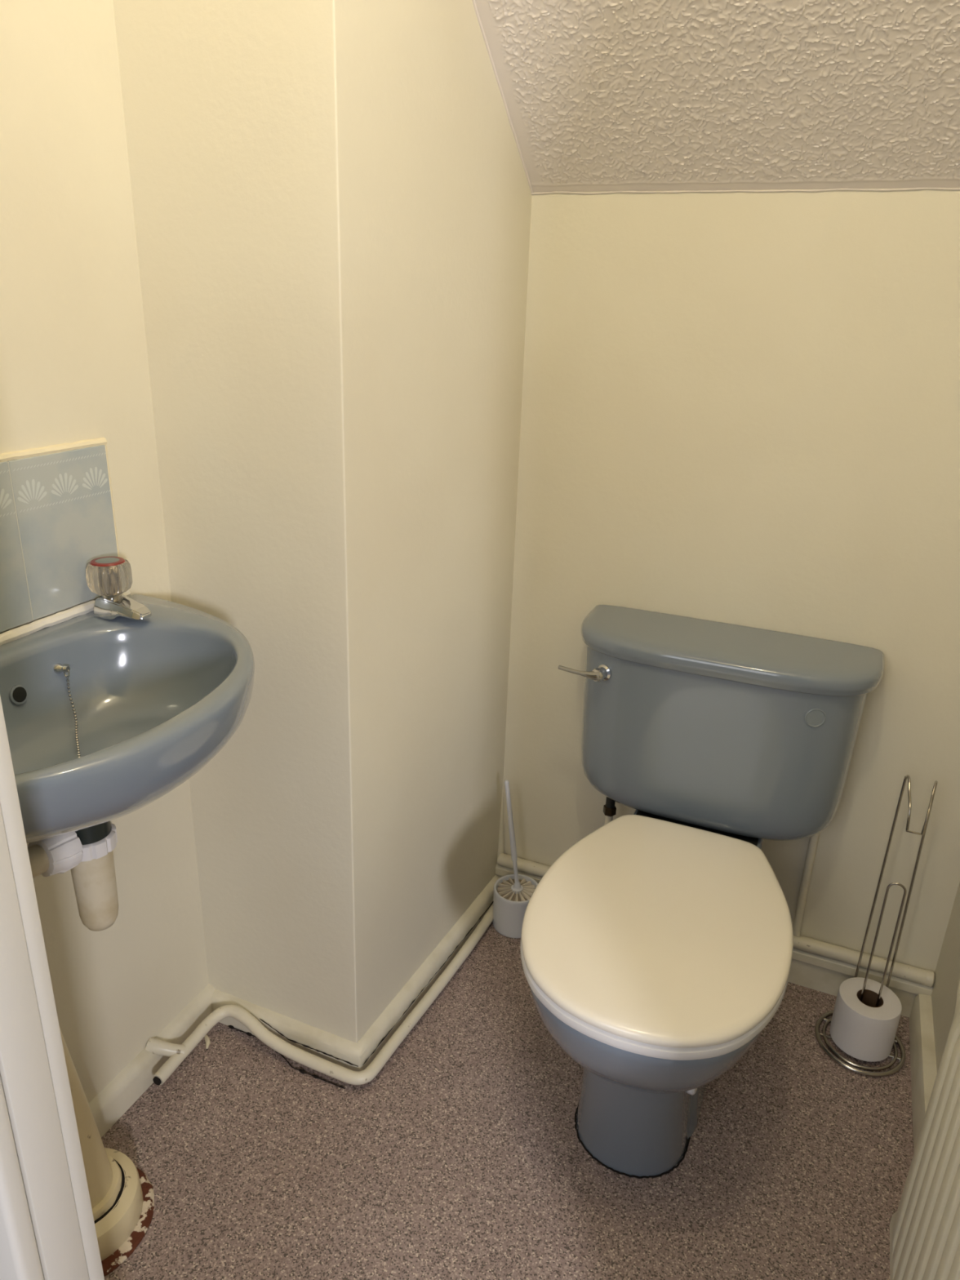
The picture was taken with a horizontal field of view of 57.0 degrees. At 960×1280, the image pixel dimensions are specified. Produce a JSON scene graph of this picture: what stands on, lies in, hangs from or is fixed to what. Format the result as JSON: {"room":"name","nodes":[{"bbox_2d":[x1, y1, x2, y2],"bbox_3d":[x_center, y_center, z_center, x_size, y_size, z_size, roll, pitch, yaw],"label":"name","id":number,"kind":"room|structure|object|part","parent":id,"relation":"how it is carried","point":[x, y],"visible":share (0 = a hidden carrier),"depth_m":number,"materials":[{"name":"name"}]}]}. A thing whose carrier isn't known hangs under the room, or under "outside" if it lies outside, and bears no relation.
{"room":"bathroom","nodes":[
{"label":"bathroom","id":0,"kind":"room"},
{"bbox_2d":[70,850,118,931],"bbox_3d":[-0.462,0.296,1.062,0.048,0.116,0.048,10,23,21],"label":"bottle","id":1,"kind":"object","parent":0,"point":[93,874],"depth_m":1.04,"materials":[{"name":"white plastic"}]},
{"bbox_2d":[0,0,208,1103],"bbox_3d":[-0.615,-0.308,0.950,0.060,2.350,0.648,10,23,21],"label":"wall","id":2,"kind":"structure","parent":0,"point":[74,363],"depth_m":1.14,"materials":[{"name":"beige paint"}]},
{"bbox_2d":[0,437,130,645],"bbox_3d":[-0.589,-0.092,1.017,0.020,0.227,0.460,10,23,21],"label":"tile backsplash","id":3,"kind":"structure","parent":2,"relation":"attached to","point":[57,517],"depth_m":1.11,"materials":[{"name":"grey"}]},
{"bbox_2d":[0,594,254,843],"bbox_3d":[-0.453,0.120,0.993,0.351,0.150,0.568,10,23,21],"label":"basin","id":4,"kind":"object","parent":2,"relation":"attached to","point":[157,697],"visible":0.94,"depth_m":1.08,"materials":[{"name":"grey ceramic"}]},
{"bbox_2d":[53,662,80,757],"bbox_3d":[-0.496,0.087,1.075,0.020,0.083,0.135,-12,25,-31],"label":"chain","id":5,"kind":"object","parent":4,"relation":"hanging from","point":[59,668],"visible":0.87,"depth_m":1.10,"materials":[{"name":"silver metal"}]},
{"bbox_3d":[-0.492,0.096,1.072,0.006,0.068,0.121,-8,23,-25],"label":"ball chain","id":6,"kind":"part","parent":5,"relation":"part of","materials":[{"name":"silver metal"}]},
{"bbox_2d":[27,821,118,931],"bbox_3d":[-0.540,0.287,1.002,0.260,0.172,0.121,-6,22,-19],"label":"trap","id":7,"kind":"object","parent":4,"relation":"attached to","point":[87,852],"visible":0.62,"depth_m":1.03,"materials":[{"name":"white plastic"}]},
{"bbox_2d":[27,831,83,876],"bbox_3d":[-0.476,0.235,1.010,0.053,0.053,0.067,10,23,21],"label":"outlet","id":8,"kind":"object","parent":7,"relation":"attached to","point":[62,853],"depth_m":0.98,"materials":[{"name":"white plastic"}]},
{"bbox_2d":[85,556,151,620],"bbox_3d":[-0.474,-0.067,1.163,0.089,0.076,0.058,10,23,21],"label":"tap","id":9,"kind":"object","parent":4,"relation":"on","point":[108,577],"visible":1,"depth_m":1.15,"materials":[{"name":"silver metal"}]},
{"bbox_3d":[-0.488,-0.083,1.163,0.056,0.042,0.056,-6,23,-21],"label":"knob","id":10,"kind":"part","parent":9,"relation":"part of","materials":[{"name":"clear plastic"}]},
{"bbox_2d":[112,0,531,1042],"bbox_3d":[-0.225,-0.278,1.483,0.408,1.934,0.559,10,23,21],"label":"wall","id":11,"kind":"structure","parent":0,"point":[331,199],"depth_m":1.27,"materials":[{"name":"beige paint"}]},
{"bbox_2d":[88,874,500,1137],"bbox_3d":[-0.347,0.705,1.527,0.366,0.064,1.207,10,23,21],"label":"baseboard","id":12,"kind":"structure","parent":11,"relation":"attached to","point":[355,1053],"depth_m":1.55,"materials":[{"name":"white paint"}]},
{"bbox_2d":[471,0,533,193],"bbox_3d":[-0.029,-0.907,1.161,0.004,0.517,0.563,12,23,24],"label":"trim","id":13,"kind":"structure","parent":11,"relation":"attached to","point":[473,1],"depth_m":1.33,"materials":[{"name":"beige paint"}]},
{"bbox_2d":[101,922,913,1279],"bbox_3d":[0.037,1.246,0.305,2.325,0.040,3.559,10,23,21],"label":"floor","id":14,"kind":"structure","parent":0,"point":[464,1157],"depth_m":1.37,"materials":[{"name":"carpet"}]},
{"bbox_2d":[59,1027,154,1276],"bbox_3d":[-0.559,0.566,1.161,0.194,0.570,0.194,10,23,21],"label":"pipe","id":15,"kind":"object","parent":14,"relation":"on","point":[122,1196],"visible":0.3,"depth_m":1.22,"materials":[{"name":"paint"}]},
{"bbox_2d":[204,1035,210,1048],"bbox_3d":[-0.484,0.714,1.570,0.009,0.008,0.030,-7,23,-21],"label":"flake","id":16,"kind":"object","parent":14,"relation":"on","point":[206,1037],"visible":0.95,"depth_m":1.57,"materials":[{"name":"beige paint"}]},
{"bbox_2d":[145,901,493,1088],"bbox_3d":[-0.187,0.666,1.631,0.788,0.073,0.267,-14,26,-35],"label":"pipe","id":17,"kind":"object","parent":14,"relation":"on","point":[177,1053],"visible":0.98,"depth_m":1.53,"materials":[{"name":"white"}]},
{"bbox_2d":[492,874,537,937],"bbox_3d":[0.077,0.567,1.882,0.099,0.092,0.099,10,23,21],"label":"pot","id":18,"kind":"object","parent":14,"relation":"on","point":[508,915],"visible":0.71,"depth_m":1.85,"materials":[{"name":"white plastic"}]},
{"bbox_2d":[497,779,535,901],"bbox_3d":[0.082,0.410,1.821,0.084,0.263,0.084,10,23,21],"label":"toilet brush","id":19,"kind":"object","parent":18,"relation":"in","point":[516,889],"visible":0.98,"depth_m":1.85,"materials":[{"name":"white plastic"}]},
{"bbox_3d":[0.066,0.401,1.822,0.043,0.246,0.012,7,22,12],"label":"handle","id":20,"kind":"part","parent":19,"relation":"part of","materials":[{"name":"white plastic"}]},
{"bbox_2d":[520,604,884,1178],"bbox_3d":[0.297,0.419,1.415,0.523,0.720,0.704,10,23,21],"label":"toilet","id":21,"kind":"object","parent":14,"relation":"on","point":[656,949],"visible":1,"depth_m":1.40,"materials":[{"name":"grey ceramic"}]},
{"bbox_3d":[0.173,0.055,1.542,0.080,0.023,0.023,10,23,21],"label":"lever arm","id":22,"kind":"part","parent":21,"relation":"part of","materials":[{"name":"silver metal"}]},
{"bbox_3d":[0.210,0.059,1.538,0.035,0.029,0.029,-17,28,-40],"label":"flush lever","id":23,"kind":"part","parent":21,"relation":"part of","materials":[{"name":"silver metal"}]},
{"bbox_2d":[603,796,616,825],"bbox_3d":[0.265,0.379,1.761,0.025,0.217,0.115,10,23,21],"label":"connector","id":24,"kind":"object","parent":21,"relation":"attached to","point":[609,809],"visible":0.38,"depth_m":1.69,"materials":[{"name":"black rubber"}]},
{"bbox_3d":[0.266,0.422,1.312,0.376,0.019,0.500,10,23,21],"label":"seat","id":25,"kind":"part","parent":21,"relation":"part of","materials":[{"name":"white plastic"}]},
{"bbox_3d":[0.267,0.404,1.305,0.375,0.018,0.499,10,23,21],"label":"seat lid","id":26,"kind":"part","parent":21,"relation":"part of","materials":[{"name":"white plastic"}]},
{"bbox_3d":[0.416,0.017,1.514,0.512,0.036,0.182,10,23,21],"label":"cistern lid","id":27,"kind":"part","parent":21,"relation":"part of","materials":[{"name":"grey ceramic"}]},
{"bbox_2d":[792,832,819,936],"bbox_3d":[0.622,0.441,1.675,0.017,0.287,0.015,10,23,21],"label":"pipe","id":28,"kind":"object","parent":21,"relation":"attached to","point":[813,840],"visible":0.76,"depth_m":1.68,"materials":[{"name":"beige paint"}]},
{"bbox_2d":[814,774,937,1076],"bbox_3d":[0.704,0.491,1.523,0.155,0.533,0.155,10,23,21],"label":"stand","id":29,"kind":"object","parent":14,"relation":"on","point":[902,1059],"visible":0.84,"depth_m":1.56,"materials":[{"name":"silver metal"}]},
{"bbox_2d":[830,977,902,1062],"bbox_3d":[0.697,0.685,1.598,0.106,0.097,0.106,10,23,21],"label":"toilet roll","id":30,"kind":"object","parent":29,"relation":"on","point":[864,1031],"visible":0.99,"depth_m":1.56,"materials":[{"name":"white paper"}]},
{"bbox_2d":[475,0,959,192],"bbox_3d":[0.116,-0.978,0.710,1.225,0.980,1.237,10,23,21],"label":"ceiling","id":31,"kind":"structure","parent":0,"point":[601,95],"depth_m":1.23,"materials":[{"name":"beige paint"}]},
{"bbox_2d":[503,188,959,973],"bbox_3d":[0.479,-0.028,1.614,0.877,1.420,0.060,10,23,21],"label":"wall","id":32,"kind":"structure","parent":0,"point":[739,408],"depth_m":1.50,"materials":[{"name":"beige paint"}]},
{"bbox_2d":[497,775,504,861],"bbox_3d":[0.048,0.393,1.929,0.020,0.220,0.020,-18,29,-41],"label":"trim","id":33,"kind":"structure","parent":32,"relation":"attached to","point":[501,834],"depth_m":1.93,"materials":[{"name":"beige paint"}]},
{"bbox_2d":[495,863,933,1017],"bbox_3d":[0.440,0.608,1.819,0.877,0.086,0.022,10,23,21],"label":"baseboard","id":34,"kind":"structure","parent":32,"relation":"attached to","point":[808,970],"depth_m":1.72,"materials":[{"name":"white paint"}]},
{"bbox_2d":[497,853,934,986],"bbox_3d":[0.443,0.557,1.796,0.870,0.029,0.029,10,23,21],"label":"pipe","id":35,"kind":"object","parent":34,"relation":"on","point":[926,977],"visible":0.5,"depth_m":1.69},
{"bbox_2d":[531,187,959,194],"bbox_3d":[0.490,-0.678,1.332,0.877,0.005,0.004,10,23,21],"label":"trim","id":36,"kind":"structure","parent":32,"relation":"attached to","point":[910,188],"depth_m":1.36,"materials":[{"name":"beige paint"}]},
{"bbox_2d":[931,881,959,1071],"bbox_3d":[0.676,-0.179,0.734,0.060,2.350,1.207,10,23,21],"label":"wall","id":37,"kind":"structure","parent":0,"point":[947,972],"depth_m":1.53,"materials":[{"name":"beige paint"}]},
{"bbox_2d":[908,993,937,1153],"bbox_3d":[0.598,0.877,1.158,0.025,0.071,1.163,10,23,21],"label":"baseboard","id":38,"kind":"structure","parent":37,"relation":"attached to","point":[922,1039],"depth_m":1.52,"materials":[{"name":"white paint"}]},
{"bbox_2d":[889,982,959,1279],"bbox_3d":[0.461,0.658,0.796,0.095,0.421,0.575,10,23,21],"label":"radiator","id":39,"kind":"object","parent":37,"relation":"attached to","point":[925,1226],"visible":1,"depth_m":0.94,"materials":[{"name":"beige metal"}]},
{"bbox_3d":[-0.147,-0.086,0.417,1.375,2.350,0.046,10,23,21],"label":"wall","id":40,"kind":"structure","parent":0,"visible":0},
{"bbox_2d":[0,696,104,1279],"bbox_3d":[0.024,0.090,0.394,0.864,2.050,0.069,10,23,21],"label":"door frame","id":41,"kind":"structure","parent":40,"relation":"in","point":[47,1228],"depth_m":0.65,"materials":[{"name":"white paint"}]},
{"bbox_3d":[-0.355,0.029,0.515,0.060,2.050,0.020,10,23,21],"label":"architrave","id":42,"kind":"part","parent":41,"relation":"part of","materials":[{"name":"white paint"}]}
]}

